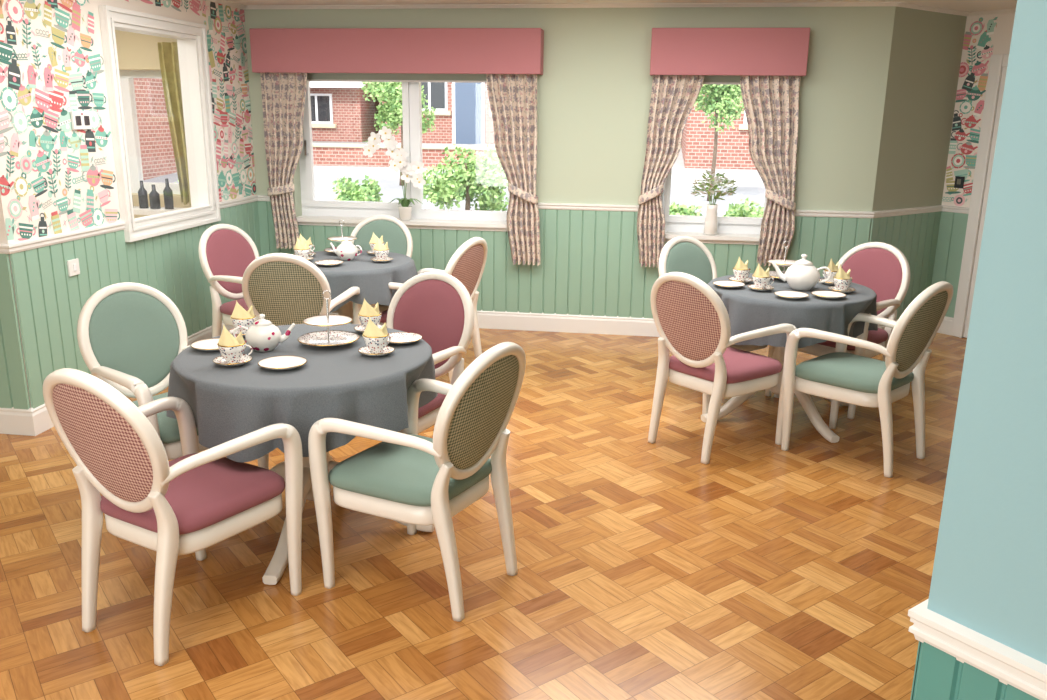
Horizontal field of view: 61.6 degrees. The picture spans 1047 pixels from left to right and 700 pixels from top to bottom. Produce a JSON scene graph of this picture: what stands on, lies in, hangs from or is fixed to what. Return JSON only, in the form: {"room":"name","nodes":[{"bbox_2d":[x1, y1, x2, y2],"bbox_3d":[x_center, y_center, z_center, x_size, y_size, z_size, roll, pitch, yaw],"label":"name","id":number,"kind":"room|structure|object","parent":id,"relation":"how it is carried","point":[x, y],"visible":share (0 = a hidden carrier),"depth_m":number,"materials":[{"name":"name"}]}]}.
{"room":"tea room","nodes":[
{"label":"tea room","id":0,"kind":"room"},
{"bbox_2d":[0,0,255,407],"bbox_3d":[-2.458,-1.108,5.778,0.120,2.470,2.860,3,15,8],"label":"wall","id":1,"kind":"structure","parent":0,"point":[91,6],"depth_m":4.93,"materials":[{"name":"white paper"}]},
{"bbox_2d":[67,258,79,276],"bbox_3d":[-2.529,-0.465,4.946,0.018,0.090,0.090,3,15,8],"label":"light switch","id":2,"kind":"object","parent":1,"relation":"attached to","point":[73,265],"visible":1,"depth_m":4.93,"materials":[{"name":"white paint"}]},
{"bbox_2d":[70,111,91,129],"bbox_3d":[-2.493,-1.296,4.958,0.018,0.100,0.160,3,15,8],"label":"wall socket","id":3,"kind":"object","parent":1,"relation":"attached to","point":[79,119],"visible":1,"depth_m":4.94,"materials":[{"name":"white paint"}]},
{"bbox_2d":[0,0,255,242],"bbox_3d":[-2.391,-1.590,5.639,0.002,1.415,2.856,3,15,8],"label":"wallpaper pattern","id":4,"kind":"object","parent":1,"relation":"attached to","point":[9,99],"visible":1,"depth_m":4.87,"materials":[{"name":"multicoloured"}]},
{"bbox_2d":[0,201,260,409],"bbox_3d":[-3.415,-0.503,6.085,2.062,0.880,2.872,3,15,8],"label":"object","id":5,"kind":"structure","parent":1,"relation":"attached to","point":[50,302],"depth_m":4.96,"materials":[{"name":"green paint"}]},
{"bbox_2d":[0,195,269,253],"bbox_3d":[-3.278,-0.921,5.942,2.330,0.048,2.890,3,15,8],"label":"trim","id":6,"kind":"structure","parent":1,"relation":"attached to","point":[21,246],"depth_m":5.21,"materials":[{"name":"white paint"}]},
{"bbox_2d":[98,5,220,241],"bbox_3d":[-2.409,-1.478,5.808,0.170,1.370,1.160,3,15,8],"label":"window frame","id":7,"kind":"structure","parent":1,"relation":"in","point":[191,37],"depth_m":6.05,"materials":[{"name":"white paint"}]},
{"bbox_2d":[133,206,184,214],"bbox_3d":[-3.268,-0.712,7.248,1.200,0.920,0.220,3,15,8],"label":"shelf","id":8,"kind":"object","parent":7,"relation":"attached to","point":[137,211],"visible":0.02,"depth_m":7.00,"materials":[{"name":"white paint"}]},
{"bbox_2d":[138,180,148,208],"bbox_3d":[-3.063,-1.252,7.071,0.070,0.220,0.068,3,15,8],"label":"glass bottle","id":9,"kind":"object","parent":8,"relation":"on","point":[142,193],"visible":1,"depth_m":7.05,"materials":[{"name":"grey"}]},
{"bbox_2d":[149,184,160,208],"bbox_3d":[-2.964,-1.232,7.061,0.080,0.190,0.078,3,15,8],"label":"glass bottle","id":10,"kind":"object","parent":8,"relation":"on","point":[154,196],"visible":1,"depth_m":7.04,"materials":[{"name":"grey"}]},
{"bbox_2d":[163,178,173,208],"bbox_3d":[-2.845,-1.250,7.037,0.070,0.240,0.068,3,15,8],"label":"glass bottle","id":11,"kind":"object","parent":8,"relation":"on","point":[167,192],"visible":1,"depth_m":7.02,"materials":[{"name":"grey"}]},
{"bbox_2d":[0,323,966,699],"bbox_3d":[0.116,0.853,3.561,9.900,0.100,10.800,3,15,8],"label":"floor","id":12,"kind":"structure","parent":0,"point":[761,570],"depth_m":3.34,"materials":[{"name":"brown wood"}]},
{"bbox_2d":[43,368,302,665],"bbox_3d":[-1.181,0.455,2.958,0.601,0.957,0.645,9,17,28],"label":"dining chair","id":13,"kind":"object","parent":12,"relation":"on","point":[194,501],"visible":1,"depth_m":2.82,"materials":[{"name":"beige paint"}]},
{"bbox_2d":[77,282,268,468],"bbox_3d":[-1.548,0.214,3.835,0.645,0.957,0.601,11,18,34],"label":"dining chair","id":14,"kind":"object","parent":12,"relation":"on","point":[130,335],"visible":0.4,"depth_m":3.85,"materials":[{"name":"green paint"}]},
{"bbox_2d":[198,224,259,337],"bbox_3d":[-1.791,-0.347,5.903,0.645,0.957,0.601,9,17,27],"label":"dining chair","id":15,"kind":"object","parent":12,"relation":"on","point":[225,251],"visible":0.35,"depth_m":5.86,"materials":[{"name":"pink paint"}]},
{"bbox_2d":[166,324,437,584],"bbox_3d":[-0.849,0.367,3.664,1.106,0.757,1.120,-11,19,-38],"label":"dining table","id":16,"kind":"object","parent":12,"relation":"on","point":[227,403],"visible":0.61,"depth_m":3.20,"materials":[{"name":"fabric"}]},
{"bbox_2d":[190,338,219,350],"bbox_3d":[-1.255,-0.016,3.566,0.181,0.022,0.181,3,15,8],"label":"plate","id":17,"kind":"object","parent":16,"relation":"on","point":[206,344],"visible":0.59,"depth_m":3.58,"materials":[{"name":"white"}]},
{"bbox_2d":[213,354,252,365],"bbox_3d":[-1.107,0.044,3.349,0.145,0.022,0.145,-3,16,-14],"label":"saucer","id":18,"kind":"object","parent":16,"relation":"on","point":[220,360],"visible":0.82,"depth_m":3.35,"materials":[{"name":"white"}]},
{"bbox_2d":[217,342,252,363],"bbox_3d":[-1.105,0.010,3.341,0.105,0.075,0.105,9,17,29],"label":"teacup","id":19,"kind":"object","parent":18,"relation":"on","point":[231,354],"visible":0.9,"depth_m":3.31,"materials":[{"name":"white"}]},
{"bbox_2d":[217,325,245,347],"bbox_3d":[-1.106,-0.041,3.328,0.107,0.115,0.037,-2,15,-9],"label":"folded napkin","id":20,"kind":"object","parent":19,"relation":"in","point":[226,338],"visible":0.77,"depth_m":3.32,"materials":[{"name":"fabric"}]},
{"bbox_2d":[228,328,244,336],"bbox_3d":[-1.200,-0.074,3.783,0.145,0.022,0.145,-4,16,-16],"label":"saucer","id":21,"kind":"object","parent":16,"relation":"on","point":[232,329],"visible":0.23,"depth_m":3.78,"materials":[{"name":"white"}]},
{"bbox_2d":[231,315,255,333],"bbox_3d":[-1.200,-0.109,3.775,0.105,0.075,0.105,9,17,28],"label":"teacup","id":22,"kind":"object","parent":21,"relation":"on","point":[248,322],"visible":0.63,"depth_m":3.73,"materials":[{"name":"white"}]},
{"bbox_2d":[230,300,253,319],"bbox_3d":[-1.200,-0.159,3.761,0.107,0.115,0.037,-7,17,-26],"label":"folded napkin","id":23,"kind":"object","parent":22,"relation":"in","point":[239,312],"visible":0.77,"depth_m":3.75,"materials":[{"name":"fabric"}]},
{"bbox_2d":[233,314,294,351],"bbox_3d":[-1.044,-0.073,3.543,0.210,0.149,0.141,-13,20,-41],"label":"teapot","id":24,"kind":"object","parent":16,"relation":"on","point":[262,336],"visible":0.93,"depth_m":3.50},
{"bbox_2d":[258,355,306,369],"bbox_3d":[-0.909,0.054,3.321,0.181,0.022,0.181,3,15,8],"label":"plate","id":25,"kind":"object","parent":16,"relation":"on","point":[286,362],"visible":1,"depth_m":3.35,"materials":[{"name":"white"}]},
{"bbox_2d":[297,290,359,346],"bbox_3d":[-0.806,-0.133,3.621,0.252,0.230,0.252,-3,16,-14],"label":"cake stand","id":26,"kind":"object","parent":16,"relation":"on","point":[327,338],"visible":1,"depth_m":3.65,"materials":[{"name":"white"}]},
{"bbox_2d":[354,324,386,332],"bbox_3d":[-0.672,-0.089,3.863,0.145,0.022,0.145,13,19,38],"label":"saucer","id":27,"kind":"object","parent":16,"relation":"on","point":[359,328],"visible":0.29,"depth_m":3.88,"materials":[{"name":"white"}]},
{"bbox_2d":[358,312,381,327],"bbox_3d":[-0.673,-0.124,3.855,0.105,0.075,0.105,-1,15,-5],"label":"teacup","id":28,"kind":"object","parent":27,"relation":"on","point":[375,319],"visible":0.52,"depth_m":3.81,"materials":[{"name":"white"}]},
{"bbox_2d":[358,298,378,315],"bbox_3d":[-0.672,-0.174,3.841,0.107,0.115,0.037,-9,18,-33],"label":"folded napkin","id":29,"kind":"object","parent":28,"relation":"in","point":[367,309],"visible":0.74,"depth_m":3.83,"materials":[{"name":"fabric"}]},
{"bbox_2d":[358,345,394,355],"bbox_3d":[-0.587,0.008,3.509,0.145,0.022,0.145,14,20,40],"label":"saucer","id":30,"kind":"object","parent":16,"relation":"on","point":[364,350],"visible":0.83,"depth_m":3.51,"materials":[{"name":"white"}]},
{"bbox_2d":[363,333,390,353],"bbox_3d":[-0.585,-0.027,3.501,0.105,0.075,0.105,0,15,-4],"label":"teacup","id":31,"kind":"object","parent":30,"relation":"on","point":[376,345],"visible":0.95,"depth_m":3.46,"materials":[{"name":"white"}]},
{"bbox_2d":[362,316,388,337],"bbox_3d":[-0.586,-0.077,3.487,0.107,0.115,0.037,-4,16,-15],"label":"folded napkin","id":32,"kind":"object","parent":31,"relation":"in","point":[371,330],"visible":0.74,"depth_m":3.48,"materials":[{"name":"fabric"}]},
{"bbox_2d":[387,332,422,343],"bbox_3d":[-0.515,-0.044,3.704,0.181,0.022,0.181,3,15,8],"label":"plate","id":33,"kind":"object","parent":16,"relation":"on","point":[396,337],"visible":0.82,"depth_m":3.73,"materials":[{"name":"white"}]},
{"bbox_2d":[242,253,361,325],"bbox_3d":[-1.306,-0.138,5.150,0.601,0.957,0.645,1,15,3],"label":"dining chair","id":34,"kind":"object","parent":12,"relation":"on","point":[286,288],"visible":0.51,"depth_m":4.84,"materials":[{"name":"beige paint"}]},
{"bbox_2d":[293,250,417,323],"bbox_3d":[-1.179,-0.221,5.826,1.024,0.757,0.997,-2,15,-11],"label":"dining table","id":35,"kind":"object","parent":12,"relation":"on","point":[373,278],"visible":0.39,"depth_m":5.41,"materials":[{"name":"fabric"}]},
{"bbox_2d":[314,260,342,265],"bbox_3d":[-1.220,-0.541,5.514,0.181,0.022,0.181,3,15,8],"label":"plate","id":36,"kind":"object","parent":35,"relation":"on","point":[321,262],"visible":1,"depth_m":5.54,"materials":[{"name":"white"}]},
{"bbox_2d":[324,220,360,252],"bbox_3d":[-1.227,-0.766,5.947,0.252,0.230,0.252,0,15,-3],"label":"cake stand","id":37,"kind":"object","parent":35,"relation":"on","point":[337,238],"visible":0.66,"depth_m":5.97,"materials":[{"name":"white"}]},
{"bbox_2d":[330,237,361,260],"bbox_3d":[-1.152,-0.657,5.702,0.211,0.149,0.141,-1,15,-8],"label":"teapot","id":38,"kind":"object","parent":35,"relation":"on","point":[346,251],"visible":1,"depth_m":5.66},
{"bbox_3d":[-1.421,-0.581,5.651,0.145,0.021,0.145,-2,15,-8],"label":"saucer","id":39,"kind":"object","parent":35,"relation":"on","visible":0},
{"bbox_2d":[294,248,313,259],"bbox_3d":[-1.419,-0.615,5.642,0.105,0.075,0.105,12,19,35],"label":"teacup","id":40,"kind":"object","parent":39,"relation":"on","point":[303,253],"visible":0.77,"depth_m":5.61,"materials":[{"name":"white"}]},
{"bbox_2d":[332,215,412,312],"bbox_3d":[-1.097,-0.469,6.388,0.601,0.957,0.645,3,15,8],"label":"dining chair","id":41,"kind":"object","parent":12,"relation":"on","point":[394,231],"visible":0.12,"depth_m":6.52,"materials":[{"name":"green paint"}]},
{"bbox_2d":[308,342,525,620],"bbox_3d":[-0.338,0.400,3.200,0.645,0.957,0.601,9,17,29],"label":"dining chair","id":42,"kind":"object","parent":12,"relation":"on","point":[413,479],"visible":0.98,"depth_m":3.06,"materials":[{"name":"beige paint"}]},
{"bbox_2d":[370,237,487,383],"bbox_3d":[-0.572,-0.270,5.672,0.645,0.957,0.601,8,17,24],"label":"dining chair","id":43,"kind":"object","parent":12,"relation":"on","point":[467,264],"visible":0.33,"depth_m":5.51,"materials":[{"name":"fabric"}]},
{"bbox_2d":[386,272,473,433],"bbox_3d":[-0.565,0.150,4.119,0.601,0.957,0.645,9,17,29],"label":"dining chair","id":44,"kind":"object","parent":12,"relation":"on","point":[436,306],"visible":0.23,"depth_m":4.19,"materials":[{"name":"fabric"}]},
{"bbox_2d":[658,236,775,395],"bbox_3d":[1.175,-0.199,5.493,0.601,0.957,0.645,-10,18,-35],"label":"dining chair","id":45,"kind":"object","parent":12,"relation":"on","point":[685,254],"visible":0.14,"depth_m":5.58,"materials":[{"name":"beige paint"}]},
{"bbox_2d":[648,272,797,463],"bbox_3d":[0.997,0.036,4.611,0.645,0.957,0.601,-11,19,-38],"label":"dining chair","id":46,"kind":"object","parent":12,"relation":"on","point":[691,320],"visible":0.97,"depth_m":4.44,"materials":[{"name":"beige paint"}]},
{"bbox_2d":[701,273,877,442],"bbox_3d":[1.500,-0.001,5.136,1.011,0.757,1.028,8,17,25],"label":"dining table","id":47,"kind":"object","parent":12,"relation":"on","point":[748,309],"visible":0.58,"depth_m":4.71,"materials":[{"name":"fabric"}]},
{"bbox_2d":[713,281,744,287],"bbox_3d":[1.162,-0.366,4.975,0.181,0.022,0.181,3,15,8],"label":"plate","id":48,"kind":"object","parent":47,"relation":"on","point":[725,284],"visible":1,"depth_m":5.01,"materials":[{"name":"white"}]},
{"bbox_2d":[728,277,752,282],"bbox_3d":[1.265,-0.403,5.117,0.145,0.022,0.145,0,15,-4],"label":"saucer","id":49,"kind":"object","parent":47,"relation":"on","point":[747,280],"visible":0.68,"depth_m":5.13,"materials":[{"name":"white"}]},
{"bbox_2d":[733,267,750,280],"bbox_3d":[1.265,-0.438,5.109,0.105,0.075,0.105,13,19,39],"label":"teacup","id":50,"kind":"object","parent":49,"relation":"on","point":[740,275],"visible":0.88,"depth_m":5.07,"materials":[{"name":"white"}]},
{"bbox_2d":[748,284,773,290],"bbox_3d":[1.321,-0.342,4.894,0.145,0.022,0.145,-2,15,-8],"label":"saucer","id":51,"kind":"object","parent":47,"relation":"on","point":[753,287],"visible":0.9,"depth_m":4.89,"materials":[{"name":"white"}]},
{"bbox_2d":[753,276,773,288],"bbox_3d":[1.323,-0.377,4.885,0.105,0.075,0.105,12,19,35],"label":"teacup","id":52,"kind":"object","parent":51,"relation":"on","point":[759,282],"visible":0.9,"depth_m":4.85,"materials":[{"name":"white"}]},
{"bbox_2d":[752,263,769,276],"bbox_3d":[1.322,-0.428,4.872,0.107,0.115,0.037,-1,15,-8],"label":"folded napkin","id":53,"kind":"object","parent":52,"relation":"in","point":[759,272],"visible":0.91,"depth_m":4.86,"materials":[{"name":"beige paper"}]},
{"bbox_2d":[767,241,795,279],"bbox_3d":[1.547,-0.532,5.205,0.252,0.230,0.252,0,15,-3],"label":"cake stand","id":54,"kind":"object","parent":47,"relation":"on","point":[784,262],"visible":0.62,"depth_m":5.24,"materials":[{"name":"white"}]},
{"bbox_2d":[774,291,808,298],"bbox_3d":[1.432,-0.289,4.702,0.181,0.022,0.181,3,15,8],"label":"plate","id":55,"kind":"object","parent":47,"relation":"on","point":[783,294],"visible":1,"depth_m":4.73,"materials":[{"name":"white"}]},
{"bbox_2d":[772,254,831,290],"bbox_3d":[1.554,-0.437,4.913,0.283,0.199,0.188,-1,15,-8],"label":"teapot","id":56,"kind":"object","parent":47,"relation":"on","point":[802,275],"visible":1,"depth_m":4.86,"materials":[{"name":"white"}]},
{"bbox_2d":[811,290,845,298],"bbox_3d":[1.637,-0.292,4.721,0.181,0.022,0.181,3,15,8],"label":"plate","id":57,"kind":"object","parent":47,"relation":"on","point":[822,294],"visible":1,"depth_m":4.75,"materials":[{"name":"white"}]},
{"bbox_2d":[828,286,854,292],"bbox_3d":[1.762,-0.330,4.869,0.145,0.022,0.145,-13,20,-41],"label":"saucer","id":58,"kind":"object","parent":47,"relation":"on","point":[832,288],"visible":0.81,"depth_m":4.87,"materials":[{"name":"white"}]},
{"bbox_2d":[833,276,852,290],"bbox_3d":[1.764,-0.365,4.860,0.107,0.075,0.103,1,15,0],"label":"teacup","id":59,"kind":"object","parent":58,"relation":"on","point":[840,284],"visible":0.89,"depth_m":4.83,"materials":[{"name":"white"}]},
{"bbox_2d":[774,242,909,418],"bbox_3d":[1.978,-0.159,5.380,0.645,0.957,0.601,-12,19,-39],"label":"dining chair","id":60,"kind":"object","parent":12,"relation":"on","point":[881,267],"visible":0.31,"depth_m":5.34,"materials":[{"name":"fabric"}]},
{"bbox_2d":[781,281,952,477],"bbox_3d":[1.764,0.081,4.480,0.601,0.957,0.645,-13,20,-41],"label":"dining chair","id":61,"kind":"object","parent":12,"relation":"on","point":[839,376],"visible":0.96,"depth_m":4.37,"materials":[{"name":"beige paint"}]},
{"bbox_2d":[115,6,895,217],"bbox_3d":[-0.791,-1.438,7.081,6.870,2.470,0.300,3,15,8],"label":"wall","id":62,"kind":"structure","parent":0,"point":[594,88],"depth_m":6.53,"materials":[{"name":"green paint"}]},
{"bbox_2d":[119,70,179,193],"bbox_3d":[-3.267,-1.826,7.384,0.950,1.000,0.070,3,15,8],"label":"window","id":63,"kind":"structure","parent":62,"relation":"in","point":[126,76],"depth_m":7.36,"materials":[{"name":"white plastic"}]},
{"bbox_2d":[158,42,190,204],"bbox_3d":[-2.719,-1.797,7.038,0.330,1.261,0.060,3,15,8],"label":"curtain","id":64,"kind":"object","parent":62,"relation":"hanging from","point":[168,52],"visible":0.46,"depth_m":7.01,"materials":[{"name":"fabric"}]},
{"bbox_2d":[258,201,291,255],"bbox_3d":[-2.054,-0.810,7.284,0.280,0.880,0.009,3,15,8],"label":"panelling","id":65,"kind":"structure","parent":62,"relation":"attached to","point":[266,224],"depth_m":7.24,"materials":[{"name":"green paint"}]},
{"bbox_2d":[249,28,543,74],"bbox_3d":[-0.969,-2.255,6.644,2.240,0.320,0.170,3,15,8],"label":"curtain pelmet","id":66,"kind":"object","parent":62,"relation":"hanging from","point":[273,50],"visible":0.99,"depth_m":6.56,"materials":[{"name":"fabric"}]},
{"bbox_2d":[260,73,306,248],"bbox_3d":[-1.866,-1.497,6.984,0.391,1.391,0.121,3,15,8],"label":"curtain","id":67,"kind":"object","parent":66,"relation":"hanging from","point":[283,94],"depth_m":6.94,"materials":[{"name":"fabric"}]},
{"bbox_2d":[486,74,540,265],"bbox_3d":[-0.073,-1.376,6.733,0.438,1.451,0.121,3,15,8],"label":"curtain","id":68,"kind":"object","parent":66,"relation":"hanging from","point":[512,97],"depth_m":6.69,"materials":[{"name":"fabric"}]},
{"bbox_2d":[307,73,486,82],"bbox_3d":[-0.948,-2.148,6.824,1.760,0.130,0.015,3,15,8],"label":"roller blind","id":69,"kind":"object","parent":62,"relation":"attached to","point":[325,77],"visible":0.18,"depth_m":6.84,"materials":[{"name":"grey fabric"}]},
{"bbox_2d":[296,215,507,231],"bbox_3d":[-0.966,-1.022,7.104,1.920,0.060,0.178,3,15,8],"label":"trim","id":70,"kind":"structure","parent":62,"relation":"attached to","point":[304,219],"depth_m":7.03,"materials":[{"name":"white paint"}]},
{"bbox_2d":[363,126,425,220],"bbox_3d":[-0.998,-1.399,6.972,0.506,0.734,0.169,3,15,8],"label":"potted orchid","id":71,"kind":"object","parent":70,"relation":"on","point":[411,171],"visible":1,"depth_m":6.88,"materials":[{"name":"white"}]},
{"bbox_2d":[299,81,509,221],"bbox_3d":[-0.944,-1.650,7.033,1.800,1.220,0.130,3,15,8],"label":"window","id":72,"kind":"structure","parent":62,"relation":"in","point":[411,91],"depth_m":7.13,"materials":[{"name":"white plastic"}]},
{"bbox_2d":[292,225,518,311],"bbox_3d":[-0.977,-0.668,7.152,1.900,0.700,0.009,3,15,8],"label":"panelling","id":73,"kind":"object","parent":62,"relation":"attached to","point":[498,288],"visible":0.36,"depth_m":7.07,"materials":[{"name":"green paint"}]},
{"bbox_2d":[0,310,953,435],"bbox_3d":[-0.850,-0.128,6.673,8.369,0.150,2.488,-5,16,-21],"label":"baseboard","id":74,"kind":"structure","parent":62,"relation":"attached to","point":[32,421],"depth_m":7.00,"materials":[{"name":"white paint"}]},
{"bbox_2d":[518,209,645,317],"bbox_3d":[0.457,-0.681,6.922,1.000,0.880,0.009,3,15,8],"label":"panelling","id":75,"kind":"object","parent":62,"relation":"attached to","point":[590,265],"visible":0.92,"depth_m":6.92,"materials":[{"name":"green paint"}]},
{"bbox_2d":[538,203,638,211],"bbox_3d":[0.461,-1.106,6.799,1.000,0.048,0.030,3,15,8],"label":"trim","id":76,"kind":"structure","parent":62,"relation":"attached to","point":[560,206],"depth_m":6.78,"materials":[{"name":"white paint"}]},
{"bbox_2d":[208,0,1015,15],"bbox_3d":[0.297,-2.259,5.471,9.897,0.022,2.878,0,15,-1],"label":"crown molding","id":77,"kind":"structure","parent":62,"relation":"attached to","point":[225,2],"depth_m":6.42,"materials":[{"name":"white paint"}]},
{"bbox_2d":[664,232,759,244],"bbox_3d":[1.475,-0.858,6.762,1.060,0.060,0.178,3,15,8],"label":"window sill","id":78,"kind":"structure","parent":62,"relation":"attached to","point":[721,238],"depth_m":6.70,"materials":[{"name":"white paint"}]},
{"bbox_2d":[690,170,736,234],"bbox_3d":[1.436,-1.121,6.673,0.355,0.490,0.207,3,15,8],"label":"flower vase","id":79,"kind":"object","parent":78,"relation":"on","point":[710,228],"visible":1,"depth_m":6.65,"materials":[{"name":"white"}]},
{"bbox_2d":[643,242,782,317],"bbox_3d":[1.464,-0.523,6.805,1.040,0.660,0.009,3,15,8],"label":"panelling","id":80,"kind":"object","parent":62,"relation":"attached to","point":[725,256],"visible":0.3,"depth_m":6.74,"materials":[{"name":"green paint"}]},
{"bbox_2d":[661,168,766,233],"bbox_3d":[1.497,-1.506,6.686,0.940,1.260,0.130,3,15,8],"label":"window","id":81,"kind":"structure","parent":62,"relation":"in","point":[673,223],"depth_m":6.82,"materials":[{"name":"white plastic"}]},
{"bbox_2d":[703,75,739,84],"bbox_3d":[1.493,-2.023,6.472,0.900,0.130,0.015,3,15,8],"label":"roller blind","id":82,"kind":"object","parent":62,"relation":"attached to","point":[708,79],"visible":0.18,"depth_m":6.48,"materials":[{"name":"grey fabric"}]},
{"bbox_2d":[650,28,809,76],"bbox_3d":[1.463,-2.130,6.293,1.090,0.320,0.170,3,15,8],"label":"curtain pelmet","id":83,"kind":"object","parent":62,"relation":"attached to","point":[674,51],"visible":0.98,"depth_m":6.21,"materials":[{"name":"fabric"}]},
{"bbox_2d":[637,75,704,266],"bbox_3d":[1.085,-1.327,6.563,0.439,1.431,0.121,3,15,8],"label":"curtain","id":84,"kind":"object","parent":83,"relation":"hanging from","point":[673,97],"visible":0.98,"depth_m":6.52,"materials":[{"name":"fabric"}]},
{"bbox_2d":[740,75,800,266],"bbox_3d":[1.784,-1.310,6.457,0.474,1.391,0.121,3,15,8],"label":"curtain","id":85,"kind":"object","parent":83,"relation":"hanging from","point":[771,103],"visible":0.94,"depth_m":6.41,"materials":[{"name":"fabric"}]},
{"bbox_2d":[227,0,1016,11],"bbox_3d":[0.147,-1.628,2.892,9.900,0.100,10.800,3,15,8],"label":"ceiling","id":86,"kind":"structure","parent":0,"point":[960,5],"depth_m":6.29,"materials":[{"name":"white paint"}]},
{"bbox_2d":[869,7,966,237],"bbox_3d":[2.934,-1.309,6.770,0.962,2.470,0.120,-10,19,-35],"label":"wall","id":87,"kind":"structure","parent":0,"point":[927,46],"depth_m":6.57,"materials":[{"name":"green paint"}]},
{"bbox_2d":[785,211,967,319],"bbox_3d":[2.744,-0.625,6.820,1.518,0.880,0.289,-5,16,-19],"label":"panelling","id":88,"kind":"structure","parent":87,"relation":"attached to","point":[932,243],"depth_m":6.86,"materials":[{"name":"green paint"}]},
{"bbox_2d":[794,205,968,217],"bbox_3d":[2.748,-1.049,6.694,1.534,0.048,0.314,-5,16,-19],"label":"trim","id":89,"kind":"structure","parent":87,"relation":"attached to","point":[917,210],"depth_m":6.56,"materials":[{"name":"white paint"}]},
{"bbox_2d":[942,13,1014,337],"bbox_3d":[4.382,-1.016,5.754,0.120,2.470,3.300,-10,19,-35],"label":"wall","id":90,"kind":"structure","parent":0,"point":[1001,38],"depth_m":6.69,"materials":[{"name":"white paper"}]},
{"bbox_2d":[943,17,997,205],"bbox_3d":[3.432,-1.819,6.777,0.002,1.404,0.236,-10,19,-35],"label":"wallpaper pattern","id":91,"kind":"object","parent":90,"relation":"attached to","point":[958,160],"visible":1,"depth_m":6.77,"materials":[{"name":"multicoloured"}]},
{"bbox_2d":[951,54,1008,337],"bbox_3d":[3.787,-1.048,6.438,0.045,2.160,1.040,-10,19,-35],"label":"door frame","id":92,"kind":"structure","parent":90,"relation":"attached to","point":[997,62],"depth_m":6.77,"materials":[{"name":"white paint"}]},
{"bbox_2d":[963,67,1006,337],"bbox_3d":[3.785,-1.006,6.445,0.047,2.065,0.855,-10,19,-35],"label":"door","id":93,"kind":"structure","parent":90,"relation":"in","point":[1004,70],"depth_m":6.75,"materials":[{"name":"white paint"}]},
{"bbox_2d":[927,0,1046,664],"bbox_3d":[2.411,0.251,0.966,2.600,2.470,2.600,-10,19,-35],"label":"wall","id":94,"kind":"structure","parent":0,"point":[989,574],"depth_m":1.15,"materials":[{"name":"teal paint"}]},
{"bbox_2d":[910,641,1038,699],"bbox_3d":[1.492,0.865,1.275,1.838,0.862,3.681,3,15,8],"label":"panelling","id":95,"kind":"object","parent":94,"relation":"attached to","point":[938,675],"visible":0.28,"depth_m":1.26,"materials":[{"name":"teal paint"}]},
{"bbox_2d":[908,599,1046,699],"bbox_3d":[1.487,0.450,1.165,1.864,0.052,3.702,3,15,8],"label":"trim","id":96,"kind":"structure","parent":94,"relation":"attached to","point":[1012,667],"depth_m":1.22,"materials":[{"name":"white paint"}]},
{"label":"outside","id":97,"kind":"structure","parent":0,"visible":0},
{"bbox_2d":[143,140,764,215],"bbox_3d":[5.066,-8.140,32.206,80.000,3.162,52.800,3,15,8],"label":"ground","id":98,"kind":"structure","parent":97,"point":[749,184],"depth_m":18.74,"materials":[{"name":"white"}]},
{"bbox_2d":[133,78,176,179],"bbox_3d":[-15.327,-7.545,20.797,15.600,6.800,7.850,3,15,8],"label":"brick house","id":99,"kind":"structure","parent":98,"relation":"on","point":[156,147],"depth_m":19.25,"materials":[{"name":"red brick"}]},
{"bbox_2d":[310,81,379,141],"bbox_3d":[-10.807,-9.663,31.035,13.400,4.300,7.850,3,15,8],"label":"brick house","id":100,"kind":"structure","parent":98,"relation":"on","point":[340,112],"depth_m":27.23,"materials":[{"name":"red brick"}]},
{"bbox_2d":[332,175,382,201],"bbox_3d":[-2.563,-2.275,13.573,0.779,0.860,0.772,3,15,8],"label":"shrub","id":101,"kind":"object","parent":98,"relation":"on","point":[351,191],"visible":0.62,"depth_m":13.46,"materials":[{"name":"green plant"}]},
{"bbox_2d":[359,82,435,185],"bbox_3d":[-2.550,-4.529,17.951,1.380,2.324,1.510,3,15,8],"label":"tree","id":102,"kind":"object","parent":98,"relation":"on","point":[393,115],"visible":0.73,"depth_m":17.79,"materials":[{"name":"green plant"}]},
{"bbox_2d":[313,143,502,168],"bbox_3d":[-4.040,-4.715,21.499,13.400,0.620,0.350,3,15,8],"label":"wall","id":103,"kind":"structure","parent":98,"relation":"on","point":[324,154],"depth_m":21.33,"materials":[{"name":"red brick"}]},
{"bbox_2d":[379,82,494,143],"bbox_3d":[-0.112,-10.708,29.064,8.200,7.600,7.850,3,15,8],"label":"brick house","id":104,"kind":"structure","parent":98,"relation":"on","point":[463,115],"depth_m":26.61,"materials":[{"name":"red brick"}]},
{"bbox_2d":[423,143,508,210],"bbox_3d":[-0.875,-2.437,13.304,1.305,1.345,1.324,3,15,8],"label":"shrub","id":105,"kind":"object","parent":98,"relation":"on","point":[473,177],"visible":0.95,"depth_m":13.14,"materials":[{"name":"green plant"}]},
{"bbox_2d":[669,202,702,215],"bbox_3d":[2.087,-1.606,11.854,0.913,0.765,0.756,3,15,8],"label":"shrub","id":106,"kind":"object","parent":98,"relation":"on","point":[674,209],"visible":0.09,"depth_m":11.79,"materials":[{"name":"green plant"}]},
{"bbox_2d":[681,85,756,169],"bbox_3d":[10.102,-8.567,22.787,12.000,7.600,7.850,3,15,8],"label":"brick house","id":107,"kind":"structure","parent":98,"relation":"on","point":[697,142],"depth_m":20.99,"materials":[{"name":"red brick"}]},
{"bbox_2d":[694,84,744,200],"bbox_3d":[3.554,-4.058,16.145,1.085,2.623,1.274,4,15,11],"label":"tree","id":108,"kind":"object","parent":98,"relation":"on","point":[722,97],"visible":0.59,"depth_m":15.78,"materials":[{"name":"green plant"}]},
{"bbox_2d":[723,198,763,217],"bbox_3d":[2.860,-1.459,11.224,0.888,0.997,0.927,3,15,8],"label":"shrub","id":109,"kind":"object","parent":98,"relation":"on","point":[745,210],"visible":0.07,"depth_m":10.97,"materials":[{"name":"green plant"}]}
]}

